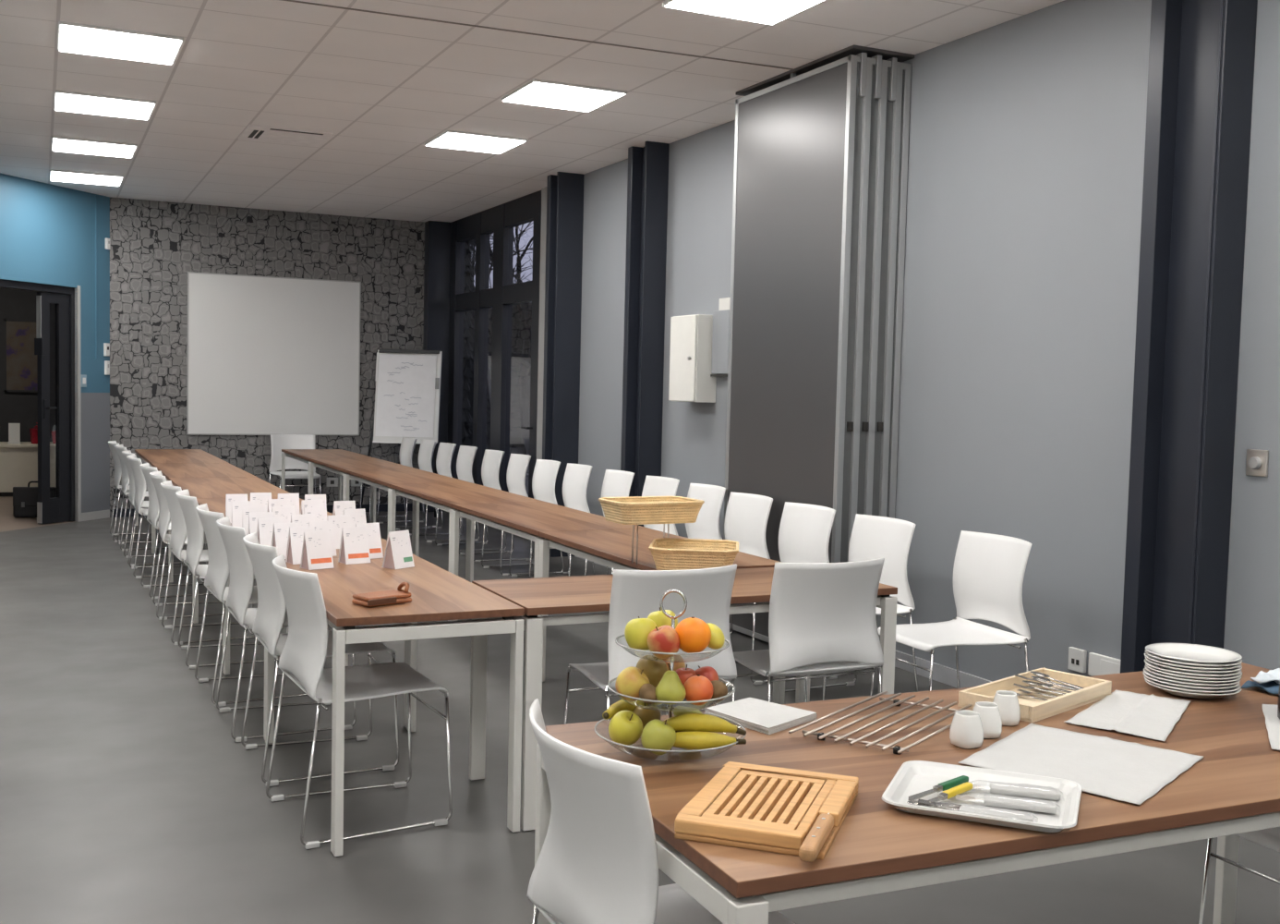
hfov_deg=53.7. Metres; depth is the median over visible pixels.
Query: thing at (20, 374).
framed picture
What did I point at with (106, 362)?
intercom
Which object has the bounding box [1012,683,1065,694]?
fork
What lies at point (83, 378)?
light switch
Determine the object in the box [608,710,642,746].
apple
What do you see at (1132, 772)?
placemat
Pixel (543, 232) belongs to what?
trim
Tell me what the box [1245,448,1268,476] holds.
controller
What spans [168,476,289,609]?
meeting table
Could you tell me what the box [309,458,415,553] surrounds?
meeting table
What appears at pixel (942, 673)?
baseboard
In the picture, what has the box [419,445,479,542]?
chair
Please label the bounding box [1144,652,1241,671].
dinner plate
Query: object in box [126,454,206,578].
chair
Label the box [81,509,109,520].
baseboard
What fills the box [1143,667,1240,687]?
dinner plate
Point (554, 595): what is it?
meeting table
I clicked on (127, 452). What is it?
chair
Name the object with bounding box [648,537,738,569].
bread basket
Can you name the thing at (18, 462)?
cabinet
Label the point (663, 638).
apple
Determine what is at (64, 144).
recessed light
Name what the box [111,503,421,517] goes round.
baseboard
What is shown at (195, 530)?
chair
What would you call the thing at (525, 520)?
meeting table
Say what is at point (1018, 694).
fork
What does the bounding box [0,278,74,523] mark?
door
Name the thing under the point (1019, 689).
fork
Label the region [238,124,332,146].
ceiling vent
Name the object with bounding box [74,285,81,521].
trim
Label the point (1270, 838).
chair
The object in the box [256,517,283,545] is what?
tent card
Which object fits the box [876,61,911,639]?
wall panel
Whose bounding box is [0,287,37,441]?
wall
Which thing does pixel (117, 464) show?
chair
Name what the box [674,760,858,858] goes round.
board
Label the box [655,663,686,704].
pear
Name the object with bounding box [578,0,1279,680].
wall
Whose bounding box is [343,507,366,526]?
tent card
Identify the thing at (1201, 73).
column
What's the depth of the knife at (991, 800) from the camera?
2.18 m
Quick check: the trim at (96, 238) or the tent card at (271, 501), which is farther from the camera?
the trim at (96, 238)
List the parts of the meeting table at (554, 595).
leg, leg, rail, leg, leg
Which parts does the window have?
pane, pane, pane, pane, pane, pane, handle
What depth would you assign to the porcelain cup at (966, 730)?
2.56 m
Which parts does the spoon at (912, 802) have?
handle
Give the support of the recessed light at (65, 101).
in the ceiling
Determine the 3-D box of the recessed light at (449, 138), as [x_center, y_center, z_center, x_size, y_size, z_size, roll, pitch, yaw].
[-1.211,-2.345,9.282,0.594,0.020,0.590,0,4,-25]
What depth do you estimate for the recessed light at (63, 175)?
11.36 m
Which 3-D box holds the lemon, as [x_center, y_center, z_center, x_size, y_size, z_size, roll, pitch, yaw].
[0.143,0.345,2.502,0.043,0.049,0.054,-1,4,-39]
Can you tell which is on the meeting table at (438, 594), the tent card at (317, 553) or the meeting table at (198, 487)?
the tent card at (317, 553)
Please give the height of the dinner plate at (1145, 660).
0.022 m
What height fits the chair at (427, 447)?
0.860 m
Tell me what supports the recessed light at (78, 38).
in the ceiling
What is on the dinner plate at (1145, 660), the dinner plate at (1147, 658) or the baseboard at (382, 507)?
the dinner plate at (1147, 658)
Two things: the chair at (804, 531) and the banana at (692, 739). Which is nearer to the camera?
the banana at (692, 739)
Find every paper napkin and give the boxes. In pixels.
[1063,688,1190,740]
[1262,703,1279,749]
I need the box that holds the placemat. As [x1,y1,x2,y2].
[957,723,1203,804]
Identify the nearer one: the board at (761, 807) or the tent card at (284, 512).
the board at (761, 807)
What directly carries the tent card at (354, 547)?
on the meeting table at (438, 594)
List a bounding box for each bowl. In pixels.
[594,709,746,760]
[607,676,735,711]
[615,633,729,662]
[906,799,936,807]
[1022,679,1042,686]
[1030,670,1049,676]
[1030,675,1050,681]
[1037,682,1053,687]
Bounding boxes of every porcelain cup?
[949,709,983,748]
[972,700,1002,738]
[992,689,1020,725]
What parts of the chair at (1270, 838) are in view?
frame, seat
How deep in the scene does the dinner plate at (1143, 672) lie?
3.01 m
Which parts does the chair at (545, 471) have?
frame, frame, backrest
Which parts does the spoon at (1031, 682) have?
handle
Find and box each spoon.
[906,799,959,809]
[1022,679,1072,692]
[1030,670,1084,688]
[1030,675,1078,688]
[1037,682,1074,690]
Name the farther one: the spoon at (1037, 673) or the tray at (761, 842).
the spoon at (1037, 673)
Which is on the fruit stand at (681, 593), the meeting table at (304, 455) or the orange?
the orange
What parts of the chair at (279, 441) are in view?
backrest, seat, frame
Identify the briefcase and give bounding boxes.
[12,480,37,517]
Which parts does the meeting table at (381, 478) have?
leg, rail, leg, leg, leg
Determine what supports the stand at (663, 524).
on the meeting table at (610, 548)
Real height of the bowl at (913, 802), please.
0.007 m
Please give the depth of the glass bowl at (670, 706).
2.40 m
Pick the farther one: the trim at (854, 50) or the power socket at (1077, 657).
the trim at (854, 50)
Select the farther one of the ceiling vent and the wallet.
the ceiling vent
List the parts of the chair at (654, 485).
frame, backrest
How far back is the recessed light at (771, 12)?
5.81 m
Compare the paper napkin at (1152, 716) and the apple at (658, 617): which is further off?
the paper napkin at (1152, 716)
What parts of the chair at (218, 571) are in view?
backrest, seat, frame, frame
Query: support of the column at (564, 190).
attached to the wall at (1027, 132)
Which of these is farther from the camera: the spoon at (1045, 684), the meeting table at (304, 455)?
the meeting table at (304, 455)
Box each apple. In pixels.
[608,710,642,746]
[615,665,650,700]
[624,615,657,650]
[632,702,661,729]
[635,654,667,687]
[640,719,676,754]
[646,625,679,658]
[647,606,677,628]
[662,654,685,670]
[675,664,696,684]
[695,664,718,681]
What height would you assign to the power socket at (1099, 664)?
0.100 m
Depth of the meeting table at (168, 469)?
9.73 m
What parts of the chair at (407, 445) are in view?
frame, frame, backrest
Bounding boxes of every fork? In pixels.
[917,797,961,807]
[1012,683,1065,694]
[1014,674,1075,689]
[1016,688,1057,697]
[1016,692,1047,700]
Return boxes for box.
[710,297,730,376]
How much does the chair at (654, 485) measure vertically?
0.860 m
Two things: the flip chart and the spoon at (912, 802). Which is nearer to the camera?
the spoon at (912, 802)
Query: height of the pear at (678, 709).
0.054 m
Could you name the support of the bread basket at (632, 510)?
on the stand at (663, 524)
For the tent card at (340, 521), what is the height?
0.141 m
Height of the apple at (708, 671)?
0.056 m
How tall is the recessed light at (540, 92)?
0.020 m
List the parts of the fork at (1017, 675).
handle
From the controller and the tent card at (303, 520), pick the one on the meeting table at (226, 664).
the tent card at (303, 520)
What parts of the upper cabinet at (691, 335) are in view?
door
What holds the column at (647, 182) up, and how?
attached to the wall at (1027, 132)
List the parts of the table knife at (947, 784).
blade, handle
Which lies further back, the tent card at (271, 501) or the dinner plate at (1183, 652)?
the tent card at (271, 501)
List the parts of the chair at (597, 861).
frame, backrest, seat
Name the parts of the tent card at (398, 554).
panel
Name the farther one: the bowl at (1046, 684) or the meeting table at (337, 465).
the meeting table at (337, 465)
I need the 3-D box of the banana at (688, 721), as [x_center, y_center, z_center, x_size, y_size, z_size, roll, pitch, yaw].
[0.118,0.505,2.432,0.175,0.046,0.045,2,3,3]
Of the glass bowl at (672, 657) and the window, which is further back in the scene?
the window
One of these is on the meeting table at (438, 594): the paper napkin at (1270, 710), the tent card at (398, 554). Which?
the tent card at (398, 554)
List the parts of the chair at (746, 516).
frame, backrest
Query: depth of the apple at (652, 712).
2.51 m
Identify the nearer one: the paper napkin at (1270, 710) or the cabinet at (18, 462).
the paper napkin at (1270, 710)
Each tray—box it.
[372,440,436,444]
[674,790,857,858]
[881,760,1081,832]
[957,666,1111,722]
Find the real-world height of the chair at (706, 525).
0.860 m
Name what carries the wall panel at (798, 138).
hanging from the ceiling
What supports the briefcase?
on the floor
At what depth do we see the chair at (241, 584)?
5.15 m
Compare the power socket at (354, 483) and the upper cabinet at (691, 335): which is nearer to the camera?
the upper cabinet at (691, 335)
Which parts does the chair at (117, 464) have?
backrest, seat, frame, frame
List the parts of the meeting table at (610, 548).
leg, rail, leg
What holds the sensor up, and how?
attached to the wall at (47, 231)
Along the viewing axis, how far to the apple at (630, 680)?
2.43 m
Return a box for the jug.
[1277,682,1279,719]
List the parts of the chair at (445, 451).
frame, frame, backrest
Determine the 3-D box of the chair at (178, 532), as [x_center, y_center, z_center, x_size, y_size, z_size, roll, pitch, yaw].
[-2.425,0.548,7.152,0.539,0.860,0.512,0,4,-26]
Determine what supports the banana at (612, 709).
in the fruit stand at (681, 593)
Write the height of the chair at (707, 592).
0.860 m
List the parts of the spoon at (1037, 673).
handle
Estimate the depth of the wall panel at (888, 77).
6.65 m
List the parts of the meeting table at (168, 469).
leg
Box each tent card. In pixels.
[225,494,247,522]
[231,500,255,527]
[241,506,266,534]
[247,511,274,534]
[250,492,271,510]
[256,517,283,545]
[266,498,290,511]
[271,505,295,522]
[271,521,299,558]
[277,493,300,514]
[285,525,314,564]
[290,513,315,526]
[300,499,323,514]
[300,530,333,569]
[303,506,327,520]
[304,494,326,506]
[308,519,336,555]
[326,514,351,548]
[332,500,355,515]
[338,526,370,564]
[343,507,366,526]
[355,521,383,558]
[382,529,414,568]
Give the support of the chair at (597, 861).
on the floor
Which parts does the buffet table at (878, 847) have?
leg, leg, rail, leg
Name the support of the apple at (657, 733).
on the fruit stand at (681, 593)
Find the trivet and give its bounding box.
[788,689,972,753]
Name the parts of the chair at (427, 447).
frame, frame, backrest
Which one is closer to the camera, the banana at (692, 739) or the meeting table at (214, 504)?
the banana at (692, 739)
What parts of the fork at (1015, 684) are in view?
handle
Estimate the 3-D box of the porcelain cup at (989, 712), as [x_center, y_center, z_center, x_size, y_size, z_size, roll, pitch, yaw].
[0.727,0.542,2.656,0.062,0.068,0.062,1,3,-2]
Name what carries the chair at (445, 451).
on the floor
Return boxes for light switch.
[80,374,86,386]
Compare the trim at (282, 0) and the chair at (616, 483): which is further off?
the chair at (616, 483)
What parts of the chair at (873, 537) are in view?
frame, frame, backrest, seat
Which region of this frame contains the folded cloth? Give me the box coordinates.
[1241,667,1279,694]
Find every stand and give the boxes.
[594,589,746,760]
[631,523,669,564]
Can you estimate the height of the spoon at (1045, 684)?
0.007 m
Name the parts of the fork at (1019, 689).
handle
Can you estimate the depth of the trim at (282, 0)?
6.38 m
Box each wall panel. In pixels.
[723,52,867,641]
[847,54,881,561]
[864,57,897,516]
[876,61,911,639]
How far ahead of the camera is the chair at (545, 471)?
10.01 m
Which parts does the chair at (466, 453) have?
frame, frame, backrest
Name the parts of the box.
rail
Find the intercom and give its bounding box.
[104,360,109,374]
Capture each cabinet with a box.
[0,441,37,495]
[668,313,716,402]
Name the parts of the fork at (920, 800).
handle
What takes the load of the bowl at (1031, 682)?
on the spoon at (1031, 682)
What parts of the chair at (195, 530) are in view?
backrest, frame, seat, frame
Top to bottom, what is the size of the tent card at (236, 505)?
0.141 m
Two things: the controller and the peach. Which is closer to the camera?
the peach
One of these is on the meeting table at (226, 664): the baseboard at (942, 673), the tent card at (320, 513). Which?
the tent card at (320, 513)
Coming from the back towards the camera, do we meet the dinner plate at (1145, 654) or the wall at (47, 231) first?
the wall at (47, 231)
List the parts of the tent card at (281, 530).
panel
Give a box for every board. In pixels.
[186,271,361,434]
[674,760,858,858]
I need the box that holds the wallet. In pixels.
[351,580,411,606]
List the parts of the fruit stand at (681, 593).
stem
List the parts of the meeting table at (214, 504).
leg, leg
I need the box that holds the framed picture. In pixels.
[3,318,37,392]
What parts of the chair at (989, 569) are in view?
frame, seat, frame, backrest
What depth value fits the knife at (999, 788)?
2.25 m
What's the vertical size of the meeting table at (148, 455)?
0.736 m
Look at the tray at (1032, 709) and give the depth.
2.96 m
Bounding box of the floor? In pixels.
[0,495,1279,923]
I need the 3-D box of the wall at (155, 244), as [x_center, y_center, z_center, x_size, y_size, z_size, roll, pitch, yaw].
[-3.740,-1.062,13.680,3.698,3.230,0.200,0,4,-25]
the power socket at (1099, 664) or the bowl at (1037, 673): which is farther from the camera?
the power socket at (1099, 664)
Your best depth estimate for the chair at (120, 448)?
10.52 m
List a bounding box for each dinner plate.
[1142,671,1239,690]
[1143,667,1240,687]
[1143,675,1241,693]
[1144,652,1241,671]
[1144,658,1241,677]
[1144,664,1242,684]
[1144,678,1241,699]
[1145,642,1242,664]
[1145,649,1242,667]
[1145,656,1242,674]
[1145,663,1242,680]
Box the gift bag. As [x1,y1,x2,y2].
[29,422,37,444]
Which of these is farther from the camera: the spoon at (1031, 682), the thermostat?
the thermostat
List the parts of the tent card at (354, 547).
panel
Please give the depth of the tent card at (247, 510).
5.67 m
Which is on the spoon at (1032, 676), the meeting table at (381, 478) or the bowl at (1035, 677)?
the bowl at (1035, 677)
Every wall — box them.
[0,173,109,520]
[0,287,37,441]
[109,196,425,517]
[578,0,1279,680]
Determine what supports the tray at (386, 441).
on the flip chart
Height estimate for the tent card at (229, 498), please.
0.141 m
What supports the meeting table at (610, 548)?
on the floor
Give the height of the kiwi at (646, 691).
0.036 m
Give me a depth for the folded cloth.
3.13 m
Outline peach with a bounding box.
[683,674,713,704]
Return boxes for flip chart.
[359,349,442,517]
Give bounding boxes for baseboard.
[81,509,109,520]
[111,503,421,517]
[574,555,992,688]
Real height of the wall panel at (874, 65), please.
3.212 m
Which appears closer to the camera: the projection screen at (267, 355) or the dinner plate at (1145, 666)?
the dinner plate at (1145, 666)
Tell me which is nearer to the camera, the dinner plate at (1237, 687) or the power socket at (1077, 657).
the dinner plate at (1237, 687)
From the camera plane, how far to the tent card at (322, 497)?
6.36 m
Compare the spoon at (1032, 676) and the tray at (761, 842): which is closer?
the tray at (761, 842)
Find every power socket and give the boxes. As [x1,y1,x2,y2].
[326,477,338,486]
[350,479,361,486]
[1067,646,1086,673]
[1087,652,1120,675]
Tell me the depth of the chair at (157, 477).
7.63 m
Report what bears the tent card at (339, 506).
on the meeting table at (226, 664)
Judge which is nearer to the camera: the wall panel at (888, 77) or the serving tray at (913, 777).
the serving tray at (913, 777)
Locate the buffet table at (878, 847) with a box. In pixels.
[533,662,1279,923]
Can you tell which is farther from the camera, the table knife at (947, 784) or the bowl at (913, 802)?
the table knife at (947, 784)
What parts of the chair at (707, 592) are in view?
frame, seat, backrest, frame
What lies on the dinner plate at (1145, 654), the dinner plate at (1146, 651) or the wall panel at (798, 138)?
the dinner plate at (1146, 651)
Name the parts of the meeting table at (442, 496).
leg, rail, leg, leg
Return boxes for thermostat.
[103,342,109,356]
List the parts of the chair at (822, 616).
frame, seat, backrest, frame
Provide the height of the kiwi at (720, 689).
0.041 m
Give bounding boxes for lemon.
[706,622,724,649]
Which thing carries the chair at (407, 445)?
on the floor
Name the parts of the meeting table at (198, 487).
leg, leg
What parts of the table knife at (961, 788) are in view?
blade, handle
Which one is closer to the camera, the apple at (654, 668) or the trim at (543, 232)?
the apple at (654, 668)
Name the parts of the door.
edge plate, handle, pane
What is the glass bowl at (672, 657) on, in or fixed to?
on the fruit stand at (681, 593)
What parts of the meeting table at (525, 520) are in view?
leg, rail, leg, leg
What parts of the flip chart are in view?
leg, rail, leg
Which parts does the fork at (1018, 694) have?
handle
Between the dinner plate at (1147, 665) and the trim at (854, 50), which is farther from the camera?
the trim at (854, 50)
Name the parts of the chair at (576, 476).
frame, frame, backrest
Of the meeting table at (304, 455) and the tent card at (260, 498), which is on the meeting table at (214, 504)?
the tent card at (260, 498)
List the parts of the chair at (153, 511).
backrest, seat, frame, frame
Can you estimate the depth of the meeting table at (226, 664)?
5.70 m
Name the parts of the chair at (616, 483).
frame, backrest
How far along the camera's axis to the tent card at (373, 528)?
5.14 m
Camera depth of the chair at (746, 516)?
7.25 m
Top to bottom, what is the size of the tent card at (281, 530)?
0.141 m
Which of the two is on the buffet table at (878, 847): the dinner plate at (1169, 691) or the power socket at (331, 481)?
the dinner plate at (1169, 691)
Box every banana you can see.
[602,698,662,719]
[663,712,746,735]
[673,730,746,748]
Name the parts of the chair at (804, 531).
frame, backrest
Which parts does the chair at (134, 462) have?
backrest, seat, frame, frame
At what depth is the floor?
4.52 m
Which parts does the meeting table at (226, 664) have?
leg, leg, leg, leg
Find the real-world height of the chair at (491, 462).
0.860 m
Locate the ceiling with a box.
[0,0,1064,222]
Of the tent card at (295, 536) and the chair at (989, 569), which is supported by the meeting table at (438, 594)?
the tent card at (295, 536)
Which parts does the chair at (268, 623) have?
backrest, frame, seat, frame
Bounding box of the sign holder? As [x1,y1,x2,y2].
[7,422,21,443]
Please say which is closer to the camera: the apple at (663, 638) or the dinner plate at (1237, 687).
the apple at (663, 638)
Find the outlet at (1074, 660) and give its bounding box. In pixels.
[1071,657,1079,664]
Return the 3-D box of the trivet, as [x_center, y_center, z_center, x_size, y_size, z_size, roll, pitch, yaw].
[0.541,0.558,2.712,0.240,0.020,0.476,4,4,36]
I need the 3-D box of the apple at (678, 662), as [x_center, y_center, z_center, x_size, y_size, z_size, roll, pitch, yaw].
[0.060,0.412,2.542,0.061,0.063,0.061,1,3,-2]
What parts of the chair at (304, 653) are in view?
backrest, frame, seat, frame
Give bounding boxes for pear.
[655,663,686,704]
[667,704,701,731]
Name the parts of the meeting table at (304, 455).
leg, rail, leg, leg, leg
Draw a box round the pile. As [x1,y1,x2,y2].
[704,697,816,734]
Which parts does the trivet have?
cross rail, cross rail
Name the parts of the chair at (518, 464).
frame, frame, backrest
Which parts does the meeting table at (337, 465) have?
leg, rail, leg, leg, leg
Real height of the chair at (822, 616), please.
0.860 m
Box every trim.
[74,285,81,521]
[95,195,97,359]
[281,0,793,70]
[421,220,450,511]
[536,186,546,458]
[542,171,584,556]
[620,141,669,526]
[735,44,914,96]
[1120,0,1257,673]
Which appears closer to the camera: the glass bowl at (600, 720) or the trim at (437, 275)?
the glass bowl at (600, 720)
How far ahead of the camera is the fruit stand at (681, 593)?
2.42 m
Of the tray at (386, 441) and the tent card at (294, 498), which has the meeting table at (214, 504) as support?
the tent card at (294, 498)
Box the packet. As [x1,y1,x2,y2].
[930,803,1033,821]
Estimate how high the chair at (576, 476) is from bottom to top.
0.860 m
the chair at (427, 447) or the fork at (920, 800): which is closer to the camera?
the fork at (920, 800)
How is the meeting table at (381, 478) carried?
on the floor
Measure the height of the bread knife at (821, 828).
0.024 m
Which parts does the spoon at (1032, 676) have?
handle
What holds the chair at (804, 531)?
on the floor
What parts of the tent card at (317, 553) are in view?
panel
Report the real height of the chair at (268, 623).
0.860 m
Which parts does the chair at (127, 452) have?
backrest, seat, frame, frame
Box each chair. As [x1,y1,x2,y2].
[108,440,168,542]
[114,444,184,551]
[121,449,181,566]
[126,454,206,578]
[139,462,213,599]
[149,470,231,619]
[160,480,255,644]
[175,488,288,668]
[194,503,324,706]
[215,516,356,741]
[241,531,398,785]
[265,554,452,848]
[268,434,321,494]
[360,436,417,521]
[376,439,438,527]
[395,442,456,534]
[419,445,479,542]
[434,448,507,551]
[458,453,532,561]
[481,458,563,575]
[508,462,594,578]
[526,698,794,923]
[563,563,736,724]
[568,469,634,576]
[584,475,679,575]
[685,483,725,539]
[712,556,884,705]
[724,491,772,636]
[735,501,839,684]
[772,513,917,700]
[869,530,1031,695]
[1197,826,1279,923]
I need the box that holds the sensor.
[105,238,110,249]
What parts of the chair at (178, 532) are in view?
backrest, seat, frame, frame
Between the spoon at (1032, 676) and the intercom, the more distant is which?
the intercom
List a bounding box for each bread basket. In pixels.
[598,495,704,524]
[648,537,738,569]
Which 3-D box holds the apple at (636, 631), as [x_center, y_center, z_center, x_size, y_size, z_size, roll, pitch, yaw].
[0.003,0.337,2.472,0.066,0.067,0.067,2,3,3]
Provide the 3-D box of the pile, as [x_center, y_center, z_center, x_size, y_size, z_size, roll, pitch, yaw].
[0.257,0.551,2.756,0.196,0.015,0.180,5,5,43]
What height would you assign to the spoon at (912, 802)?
0.007 m
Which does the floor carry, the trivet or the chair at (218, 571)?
the chair at (218, 571)
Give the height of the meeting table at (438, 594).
0.736 m
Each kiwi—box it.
[639,683,657,703]
[711,679,727,700]
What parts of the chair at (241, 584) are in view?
backrest, seat, frame, frame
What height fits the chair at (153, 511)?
0.860 m
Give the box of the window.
[447,190,541,541]
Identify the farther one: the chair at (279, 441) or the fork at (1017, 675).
the chair at (279, 441)
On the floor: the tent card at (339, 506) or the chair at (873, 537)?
the chair at (873, 537)
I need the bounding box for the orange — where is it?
[675,615,711,652]
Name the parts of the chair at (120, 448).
backrest, seat, frame, frame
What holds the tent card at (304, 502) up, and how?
on the meeting table at (226, 664)
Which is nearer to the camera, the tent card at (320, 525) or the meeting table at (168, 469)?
the tent card at (320, 525)
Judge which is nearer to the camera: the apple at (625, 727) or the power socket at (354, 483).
the apple at (625, 727)
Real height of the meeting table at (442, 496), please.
0.736 m
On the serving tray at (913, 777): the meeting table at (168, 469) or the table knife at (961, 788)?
the table knife at (961, 788)
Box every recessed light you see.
[49,169,123,186]
[51,135,137,157]
[53,89,156,120]
[57,20,183,64]
[424,130,527,153]
[500,78,627,111]
[662,0,824,24]
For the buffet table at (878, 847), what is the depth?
2.26 m
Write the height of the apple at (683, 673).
0.054 m
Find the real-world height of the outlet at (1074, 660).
0.022 m
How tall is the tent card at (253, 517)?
0.141 m
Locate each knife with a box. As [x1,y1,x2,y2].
[798,812,833,861]
[908,774,968,800]
[914,782,972,809]
[955,793,1056,812]
[963,781,1060,799]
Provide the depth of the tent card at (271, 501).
6.06 m
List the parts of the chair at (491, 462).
frame, frame, backrest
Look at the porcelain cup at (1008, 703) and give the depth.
2.74 m
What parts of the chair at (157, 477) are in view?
backrest, seat, frame, frame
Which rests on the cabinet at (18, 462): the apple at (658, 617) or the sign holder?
the sign holder
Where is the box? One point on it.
(720, 331)
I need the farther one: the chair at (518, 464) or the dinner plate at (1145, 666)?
the chair at (518, 464)
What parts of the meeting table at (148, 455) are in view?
leg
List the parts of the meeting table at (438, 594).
leg, rail, leg, leg, leg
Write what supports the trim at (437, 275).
attached to the wall at (155, 244)
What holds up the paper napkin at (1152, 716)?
on the buffet table at (878, 847)
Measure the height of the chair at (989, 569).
0.860 m
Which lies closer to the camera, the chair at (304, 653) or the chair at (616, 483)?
the chair at (304, 653)
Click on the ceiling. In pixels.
(383, 86)
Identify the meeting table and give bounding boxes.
[134,448,228,525]
[151,462,255,553]
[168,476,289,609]
[193,496,332,670]
[223,523,415,739]
[265,554,524,856]
[281,448,374,522]
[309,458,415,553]
[344,468,471,580]
[389,483,543,620]
[450,501,648,620]
[469,567,897,831]
[537,528,784,714]
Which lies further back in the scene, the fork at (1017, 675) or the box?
the box

